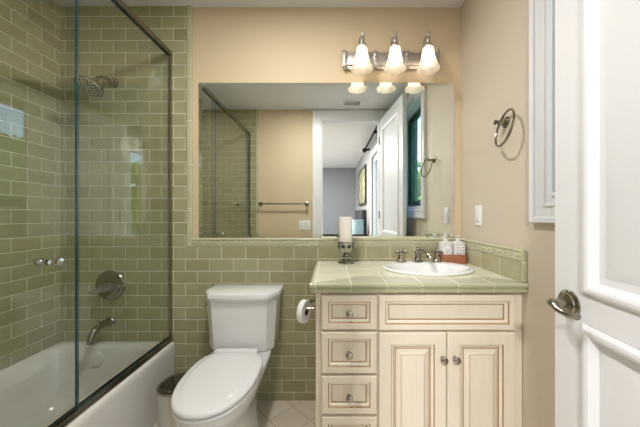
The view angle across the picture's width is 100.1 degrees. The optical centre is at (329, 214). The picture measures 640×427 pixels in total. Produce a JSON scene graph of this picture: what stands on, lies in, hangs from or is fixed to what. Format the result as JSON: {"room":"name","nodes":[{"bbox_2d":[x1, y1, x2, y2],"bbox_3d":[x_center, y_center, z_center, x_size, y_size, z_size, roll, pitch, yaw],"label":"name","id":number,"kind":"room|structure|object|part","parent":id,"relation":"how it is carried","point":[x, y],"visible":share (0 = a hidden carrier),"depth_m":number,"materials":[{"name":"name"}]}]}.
{"room":"bathroom","nodes":[
{"label":"bathroom","id":0,"kind":"room"},
{"bbox_2d":[0,0,60,369],"bbox_3d":[-1.731,-0.072,0.788,0.130,2.640,1.760,0,0,0],"label":"wall","id":1,"kind":"structure","parent":0,"point":[30,30],"depth_m":1.49,"materials":[{"name":"green tile"}]},
{"bbox_2d":[153,401,315,426],"bbox_3d":[-0.416,1.198,0.853,2.759,0.100,1.870,0,0,0],"label":"floor","id":2,"kind":"structure","parent":0,"point":[270,413],"depth_m":1.55,"materials":[{"name":"beige tile"}]},
{"bbox_2d":[0,341,174,426],"bbox_3d":[-1.310,0.962,0.848,0.710,0.372,1.616,0,0,0],"label":"bathtub","id":3,"kind":"object","parent":2,"relation":"on","point":[36,390],"visible":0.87,"depth_m":1.45,"materials":[{"name":"white ceramic"}]},
{"bbox_3d":[-1.375,0.852,1.579,0.084,0.083,0.026,0,0,0],"label":"overflow plate","id":4,"kind":"part","parent":3,"relation":"part of","materials":[{"name":"white ceramic"}]},
{"bbox_2d":[33,0,172,426],"bbox_3d":[-0.992,-0.115,0.848,0.091,1.781,1.618,0,0,0],"label":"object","id":5,"kind":"object","parent":3,"relation":"on","point":[78,409],"visible":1,"depth_m":1.13,"materials":[{"name":"silver metal"}]},
{"bbox_3d":[-1.016,0.167,0.945,0.042,0.034,0.034,0,0,-1],"label":"knob","id":6,"kind":"part","parent":5,"relation":"part of","materials":[{"name":"silver metal"}]},
{"bbox_3d":[-0.967,0.167,0.947,0.042,0.034,0.034,0,0,-1],"label":"knob","id":7,"kind":"part","parent":5,"relation":"part of","materials":[{"name":"silver metal"}]},
{"bbox_3d":[-0.982,-0.114,0.563,0.007,1.736,0.990,0,0,-1],"label":"sliding panel","id":8,"kind":"part","parent":5,"relation":"part of","materials":[{"name":"clear glass"}]},
{"bbox_3d":[-0.981,-0.114,1.343,0.008,1.736,0.615,0,0,0],"label":"fixed panel","id":9,"kind":"part","parent":5,"relation":"part of","materials":[{"name":"clear glass"}]},
{"bbox_3d":[-0.988,-0.992,0.848,0.029,0.027,1.616,0,0,0],"label":"header rail","id":10,"kind":"part","parent":5,"relation":"part of","materials":[{"name":"silver metal"}]},
{"bbox_2d":[156,372,185,426],"bbox_3d":[-0.762,0.984,1.325,0.176,0.328,0.203,0,0,0],"label":"pedal bin","id":11,"kind":"object","parent":2,"relation":"on","point":[165,389],"visible":0.53,"depth_m":1.26,"materials":[{"name":"metal"}]},
{"bbox_3d":[-0.762,0.828,1.338,0.164,0.018,0.164,0,0,0],"label":"lid","id":12,"kind":"part","parent":11,"relation":"part of","materials":[{"name":"metal"}]},
{"bbox_2d":[170,285,283,426],"bbox_3d":[-0.502,0.787,1.305,0.432,0.721,0.696,0,0,0],"label":"toilet","id":13,"kind":"object","parent":2,"relation":"on","point":[220,389],"visible":1,"depth_m":1.33,"materials":[{"name":"white ceramic"}]},
{"bbox_3d":[-0.491,0.748,1.184,0.335,0.018,0.454,0,0,0],"label":"seat","id":14,"kind":"part","parent":13,"relation":"part of","materials":[{"name":"white ceramic"}]},
{"bbox_3d":[-0.491,0.723,1.185,0.335,0.028,0.457,0,0,0],"label":"lid","id":15,"kind":"part","parent":13,"relation":"part of","materials":[{"name":"white ceramic"}]},
{"bbox_3d":[-0.491,0.953,1.300,0.324,0.390,0.664,0,0,0],"label":"bowl","id":16,"kind":"part","parent":13,"relation":"part of","materials":[{"name":"white ceramic"}]},
{"bbox_3d":[-0.497,0.620,1.547,0.394,0.287,0.198,0,0,0],"label":"tank","id":17,"kind":"part","parent":13,"relation":"part of","materials":[{"name":"white ceramic"}]},
{"bbox_3d":[-0.497,0.451,1.542,0.422,0.050,0.222,0,0,0],"label":"tank lid","id":18,"kind":"part","parent":13,"relation":"part of","materials":[{"name":"white ceramic"}]},
{"bbox_2d":[316,293,521,426],"bbox_3d":[0.376,0.737,1.368,0.871,0.822,0.577,0,0,0],"label":"vanity cabinet","id":19,"kind":"object","parent":2,"relation":"on","point":[383,359],"visible":0.98,"depth_m":1.11,"materials":[{"name":"beige paint"}]},
{"bbox_2d":[306,299,315,310],"bbox_3d":[-0.096,0.417,1.243,0.080,0.066,0.032,0,0,0],"label":"toilet paper holder","id":20,"kind":"object","parent":19,"relation":"attached to","point":[311,300],"visible":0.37,"depth_m":1.24,"materials":[{"name":"silver metal"}]},
{"bbox_2d":[296,299,310,323],"bbox_3d":[-0.120,0.447,1.243,0.026,0.104,0.104,0,0,22],"label":"toilet roll","id":21,"kind":"object","parent":20,"relation":"hanging from","point":[303,315],"visible":0.97,"depth_m":1.22,"materials":[{"name":"paper"}]},
{"bbox_3d":[-0.096,0.434,1.243,0.080,0.032,0.032,0,0,0],"label":"arm","id":22,"kind":"part","parent":20,"relation":"part of","materials":[{"name":"silver metal"}]},
{"bbox_3d":[0.080,0.918,1.121,0.232,0.160,0.020,0,0,0],"label":"drawer","id":23,"kind":"part","parent":19,"relation":"part of","materials":[{"name":"beige paint"}]},
{"bbox_3d":[0.080,0.748,1.121,0.232,0.160,0.020,0,0,0],"label":"drawer","id":24,"kind":"part","parent":19,"relation":"part of","materials":[{"name":"beige paint"}]},
{"bbox_3d":[0.080,0.573,1.121,0.232,0.174,0.020,0,0,0],"label":"drawer","id":25,"kind":"part","parent":19,"relation":"part of","materials":[{"name":"beige paint"}]},
{"bbox_3d":[0.080,0.405,1.121,0.232,0.144,0.020,0,0,0],"label":"drawer","id":26,"kind":"part","parent":19,"relation":"part of","materials":[{"name":"beige paint"}]},
{"bbox_3d":[0.080,0.748,1.096,0.031,0.031,0.033,0,0,0],"label":"knob","id":27,"kind":"part","parent":19,"relation":"part of","materials":[{"name":"silver metal"}]},
{"bbox_3d":[0.080,0.573,1.096,0.031,0.031,0.033,0,0,0],"label":"knob","id":28,"kind":"part","parent":19,"relation":"part of","materials":[{"name":"silver metal"}]},
{"bbox_3d":[0.080,0.405,1.096,0.031,0.031,0.033,0,0,0],"label":"knob","id":29,"kind":"part","parent":19,"relation":"part of","materials":[{"name":"silver metal"}]},
{"bbox_3d":[0.344,0.743,1.121,0.282,0.510,0.020,0,0,0],"label":"door","id":30,"kind":"part","parent":19,"relation":"part of","materials":[{"name":"beige paint"}]},
{"bbox_2d":[309,260,528,292],"bbox_3d":[0.363,0.302,1.375,0.898,0.044,0.562,0,0,0],"label":"countertop","id":31,"kind":"structure","parent":19,"relation":"on","point":[328,276],"depth_m":1.12,"materials":[{"name":"green tile"}]},
{"bbox_2d":[337,241,354,264],"bbox_3d":[0.092,0.218,1.568,0.102,0.126,0.102,0,0,0],"label":"candle holder","id":32,"kind":"object","parent":31,"relation":"on","point":[345,248],"visible":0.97,"depth_m":1.54,"materials":[{"name":"silver metal"}]},
{"bbox_2d":[339,217,351,241],"bbox_3d":[0.092,0.084,1.568,0.075,0.160,0.075,0,0,0],"label":"pillar candle","id":33,"kind":"object","parent":32,"relation":"on","point":[345,223],"visible":0.84,"depth_m":1.54,"materials":[{"name":"beige wax"}]},
{"bbox_2d":[337,241,354,254],"bbox_3d":[0.092,0.193,1.568,0.102,0.076,0.102,0,0,0],"label":"bowl","id":34,"kind":"object","parent":32,"relation":"on","point":[345,248],"depth_m":1.53,"materials":[{"name":"glass"}]},
{"bbox_2d":[395,246,442,262],"bbox_3d":[0.513,0.226,1.513,0.285,0.090,0.144,0,0,0],"label":"faucet","id":35,"kind":"object","parent":31,"relation":"on","point":[417,252],"visible":1,"depth_m":1.53,"materials":[{"name":"silver metal"}]},
{"bbox_3d":[0.410,0.231,1.546,0.060,0.079,0.060,0,0,0],"label":"handle","id":36,"kind":"part","parent":35,"relation":"part of","materials":[{"name":"silver metal"}]},
{"bbox_3d":[0.506,0.226,1.546,0.060,0.090,0.060,0,0,0],"label":"spout","id":37,"kind":"part","parent":35,"relation":"part of","materials":[{"name":"silver metal"}]},
{"bbox_3d":[0.528,0.215,1.498,0.035,0.051,0.118,0,0,-20],"label":"spout","id":38,"kind":"part","parent":35,"relation":"part of","materials":[{"name":"silver metal"}]},
{"bbox_3d":[0.617,0.231,1.546,0.060,0.079,0.060,0,0,0],"label":"handle","id":39,"kind":"part","parent":35,"relation":"part of","materials":[{"name":"silver metal"}]},
{"bbox_2d":[382,260,474,275],"bbox_3d":[0.507,0.345,1.406,0.466,0.156,0.362,0,0,0],"label":"sink","id":40,"kind":"object","parent":31,"relation":"in","point":[427,268],"visible":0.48,"depth_m":1.46,"materials":[{"name":"white ceramic"}]},
{"bbox_2d":[439,254,467,263],"bbox_3d":[0.715,0.254,1.586,0.166,0.054,0.104,0,0,0],"label":"tray","id":41,"kind":"object","parent":31,"relation":"on","point":[461,259],"visible":0.59,"depth_m":1.54,"materials":[{"name":"brown wood"}]},
{"bbox_2d":[439,235,452,254],"bbox_3d":[0.683,0.197,1.584,0.070,0.156,0.056,0,0,0],"label":"soap bottle","id":42,"kind":"object","parent":41,"relation":"in","point":[446,246],"visible":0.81,"depth_m":1.56,"materials":[{"name":"white ceramic"}]},
{"bbox_2d":[452,235,464,254],"bbox_3d":[0.757,0.197,1.584,0.070,0.156,0.056,0,0,0],"label":"soap bottle","id":43,"kind":"object","parent":41,"relation":"in","point":[458,245],"visible":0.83,"depth_m":1.56,"materials":[{"name":"white ceramic"}]},
{"bbox_3d":[0.466,0.592,1.096,0.031,0.031,0.033,0,0,0],"label":"knob","id":44,"kind":"part","parent":19,"relation":"part of","materials":[{"name":"silver metal"}]},
{"bbox_3d":[0.516,0.592,1.096,0.031,0.031,0.033,0,0,0],"label":"knob","id":45,"kind":"part","parent":19,"relation":"part of","materials":[{"name":"silver metal"}]},
{"bbox_3d":[0.629,0.743,1.121,0.282,0.510,0.020,0,0,0],"label":"door","id":46,"kind":"part","parent":19,"relation":"part of","materials":[{"name":"beige paint"}]},
{"bbox_2d":[53,0,464,6],"bbox_3d":[-0.416,-1.342,0.853,2.759,0.100,1.870,0,0,0],"label":"ceiling","id":47,"kind":"structure","parent":0,"point":[194,3],"depth_m":1.64,"materials":[{"name":"white paint"}]},
{"bbox_2d":[61,6,460,400],"bbox_3d":[-0.431,-0.072,1.723,2.729,2.640,0.130,0,0,0],"label":"wall","id":48,"kind":"structure","parent":0,"point":[124,132],"depth_m":1.66,"materials":[{"name":"green tile"}]},
{"bbox_2d":[74,75,118,97],"bbox_3d":[-1.335,-0.760,1.543,0.132,0.174,0.229,0,0,0],"label":"shower fixture","id":49,"kind":"object","parent":48,"relation":"attached to","point":[89,86],"visible":0.9,"depth_m":1.50,"materials":[{"name":"silver metal"}]},
{"bbox_3d":[-1.335,-0.781,1.577,0.034,0.095,0.159,0,0,0],"label":"arm","id":50,"kind":"part","parent":49,"relation":"part of","materials":[{"name":"silver metal"}]},
{"bbox_2d":[86,317,114,344],"bbox_3d":[-1.357,0.671,1.578,0.060,0.119,0.159,0,0,0],"label":"tub spout","id":51,"kind":"object","parent":48,"relation":"attached to","point":[109,321],"visible":1,"depth_m":1.56,"materials":[{"name":"silver metal"}]},
{"bbox_2d":[88,270,124,299],"bbox_3d":[-1.357,0.434,1.618,0.182,0.182,0.079,0,0,0],"label":"shower valve","id":52,"kind":"object","parent":48,"relation":"attached to","point":[110,285],"visible":1,"depth_m":1.64,"materials":[{"name":"silver metal"}]},
{"bbox_3d":[-1.391,0.447,1.598,0.080,0.045,0.020,0,0,-19],"label":"lever","id":53,"kind":"part","parent":52,"relation":"part of","materials":[{"name":"silver metal"}]},
{"bbox_2d":[187,6,192,245],"bbox_3d":[-0.869,-0.549,1.659,0.031,1.486,0.018,0,0,0],"label":"trim","id":54,"kind":"structure","parent":48,"relation":"attached to","point":[189,8],"depth_m":1.65,"materials":[{"name":"green tile"}]},
{"bbox_2d":[191,238,459,246],"bbox_3d":[-0.020,0.169,1.658,1.666,0.052,0.020,0,0,0],"label":"trim","id":55,"kind":"structure","parent":48,"relation":"attached to","point":[196,242],"depth_m":1.65,"materials":[{"name":"green tile"}]},
{"bbox_2d":[199,83,453,237],"bbox_3d":[-0.021,-0.340,1.664,1.587,0.962,0.006,0,0,0],"label":"wall mirror","id":56,"kind":"object","parent":48,"relation":"attached to","point":[277,160],"visible":1,"depth_m":1.66,"materials":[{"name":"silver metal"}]},
{"bbox_2d":[342,31,439,75],"bbox_3d":[0.373,-0.946,1.570,0.596,0.224,0.195,0,0,0],"label":"vanity light","id":57,"kind":"object","parent":48,"relation":"attached to","point":[361,62],"visible":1,"depth_m":1.58,"materials":[{"name":"silver metal"}]},
{"bbox_3d":[0.184,-0.901,1.540,0.134,0.134,0.134,0,0,0],"label":"lamp shade","id":58,"kind":"part","parent":57,"relation":"part of","materials":[{"name":"white glass"}]},
{"bbox_3d":[0.184,-1.000,1.579,0.054,0.117,0.132,0,0,0],"label":"arm","id":59,"kind":"part","parent":57,"relation":"part of","materials":[{"name":"silver metal"}]},
{"bbox_3d":[0.373,-0.949,1.652,0.577,0.103,0.031,0,0,0],"label":"plate","id":60,"kind":"part","parent":57,"relation":"part of","materials":[{"name":"silver metal"}]},
{"bbox_3d":[0.374,-1.000,1.579,0.054,0.117,0.132,0,0,0],"label":"arm","id":61,"kind":"part","parent":57,"relation":"part of","materials":[{"name":"silver metal"}]},
{"bbox_3d":[0.374,-0.901,1.540,0.134,0.134,0.134,0,0,0],"label":"lamp shade","id":62,"kind":"part","parent":57,"relation":"part of","materials":[{"name":"white glass"}]},
{"bbox_3d":[0.564,-1.000,1.579,0.054,0.117,0.132,0,0,0],"label":"arm","id":63,"kind":"part","parent":57,"relation":"part of","materials":[{"name":"silver metal"}]},
{"bbox_3d":[0.564,-0.901,1.540,0.134,0.134,0.134,0,0,0],"label":"lamp shade","id":64,"kind":"part","parent":57,"relation":"part of","materials":[{"name":"white glass"}]},
{"bbox_2d":[461,0,554,426],"bbox_3d":[0.888,-0.072,0.788,0.150,2.640,1.760,0,0,0],"label":"wall","id":65,"kind":"structure","parent":0,"point":[494,33],"depth_m":1.21,"materials":[{"name":"beige paint"}]},
{"bbox_2d":[475,205,481,225],"bbox_3d":[0.808,0.004,1.462,0.010,0.112,0.070,0,0,0],"label":"light switch","id":66,"kind":"object","parent":65,"relation":"attached to","point":[478,209],"visible":1,"depth_m":1.45,"materials":[{"name":"white plastic"}]},
{"bbox_2d":[460,238,526,282],"bbox_3d":[0.803,0.212,1.379,0.020,0.139,0.558,0,0,0],"label":"backsplash","id":67,"kind":"structure","parent":65,"relation":"attached to","point":[507,261],"depth_m":1.27,"materials":[{"name":"green tile"}]},
{"bbox_3d":[0.803,0.169,1.381,0.020,0.052,0.533,0,0,0],"label":"cap rail","id":68,"kind":"part","parent":67,"relation":"part of","materials":[{"name":"green tile"}]},
{"bbox_2d":[493,108,514,146],"bbox_3d":[0.778,-0.384,1.185,0.060,0.166,0.167,0,0,9],"label":"towel ring","id":69,"kind":"object","parent":65,"relation":"attached to","point":[504,121],"visible":1,"depth_m":1.22,"materials":[{"name":"silver metal"}]},
{"bbox_3d":[0.785,-0.428,1.238,0.055,0.052,0.052,0,0,0],"label":"post","id":70,"kind":"part","parent":69,"relation":"part of","materials":[{"name":"silver metal"}]},
{"bbox_2d":[529,0,554,222],"bbox_3d":[0.875,-0.584,0.591,0.176,1.226,0.945,0,0,0],"label":"window","id":71,"kind":"structure","parent":65,"relation":"in","point":[541,12],"depth_m":1.01,"materials":[{"name":"white paint"}]},
{"bbox_3d":[-0.492,-0.072,-0.019,2.609,2.640,0.126,0,0,0],"label":"wall","id":72,"kind":"structure","parent":0,"visible":0},
{"bbox_2d":[547,0,639,426],"bbox_3d":[0.680,-0.005,0.430,0.161,2.283,0.761,0,0,2],"label":"door","id":73,"kind":"structure","parent":72,"relation":"in","point":[596,303],"depth_m":0.67,"materials":[{"name":"white paint"}]},
{"bbox_3d":[0.625,0.253,0.722,0.027,0.033,0.094,0,0,0],"label":"lever","id":74,"kind":"part","parent":73,"relation":"part of","materials":[{"name":"silver metal"}]},
{"bbox_3d":[0.649,0.249,0.758,0.053,0.076,0.076,0,0,6],"label":"handle","id":75,"kind":"part","parent":73,"relation":"part of","materials":[{"name":"silver metal"}]},
{"bbox_3d":[0.661,0.621,0.435,0.058,0.667,0.549,0,0,6],"label":"panel","id":76,"kind":"part","parent":73,"relation":"part of","materials":[{"name":"white paint"}]},
{"bbox_3d":[0.661,-0.409,0.435,0.058,1.238,0.549,0,0,6],"label":"panel","id":77,"kind":"part","parent":73,"relation":"part of","materials":[{"name":"white paint"}]}
]}

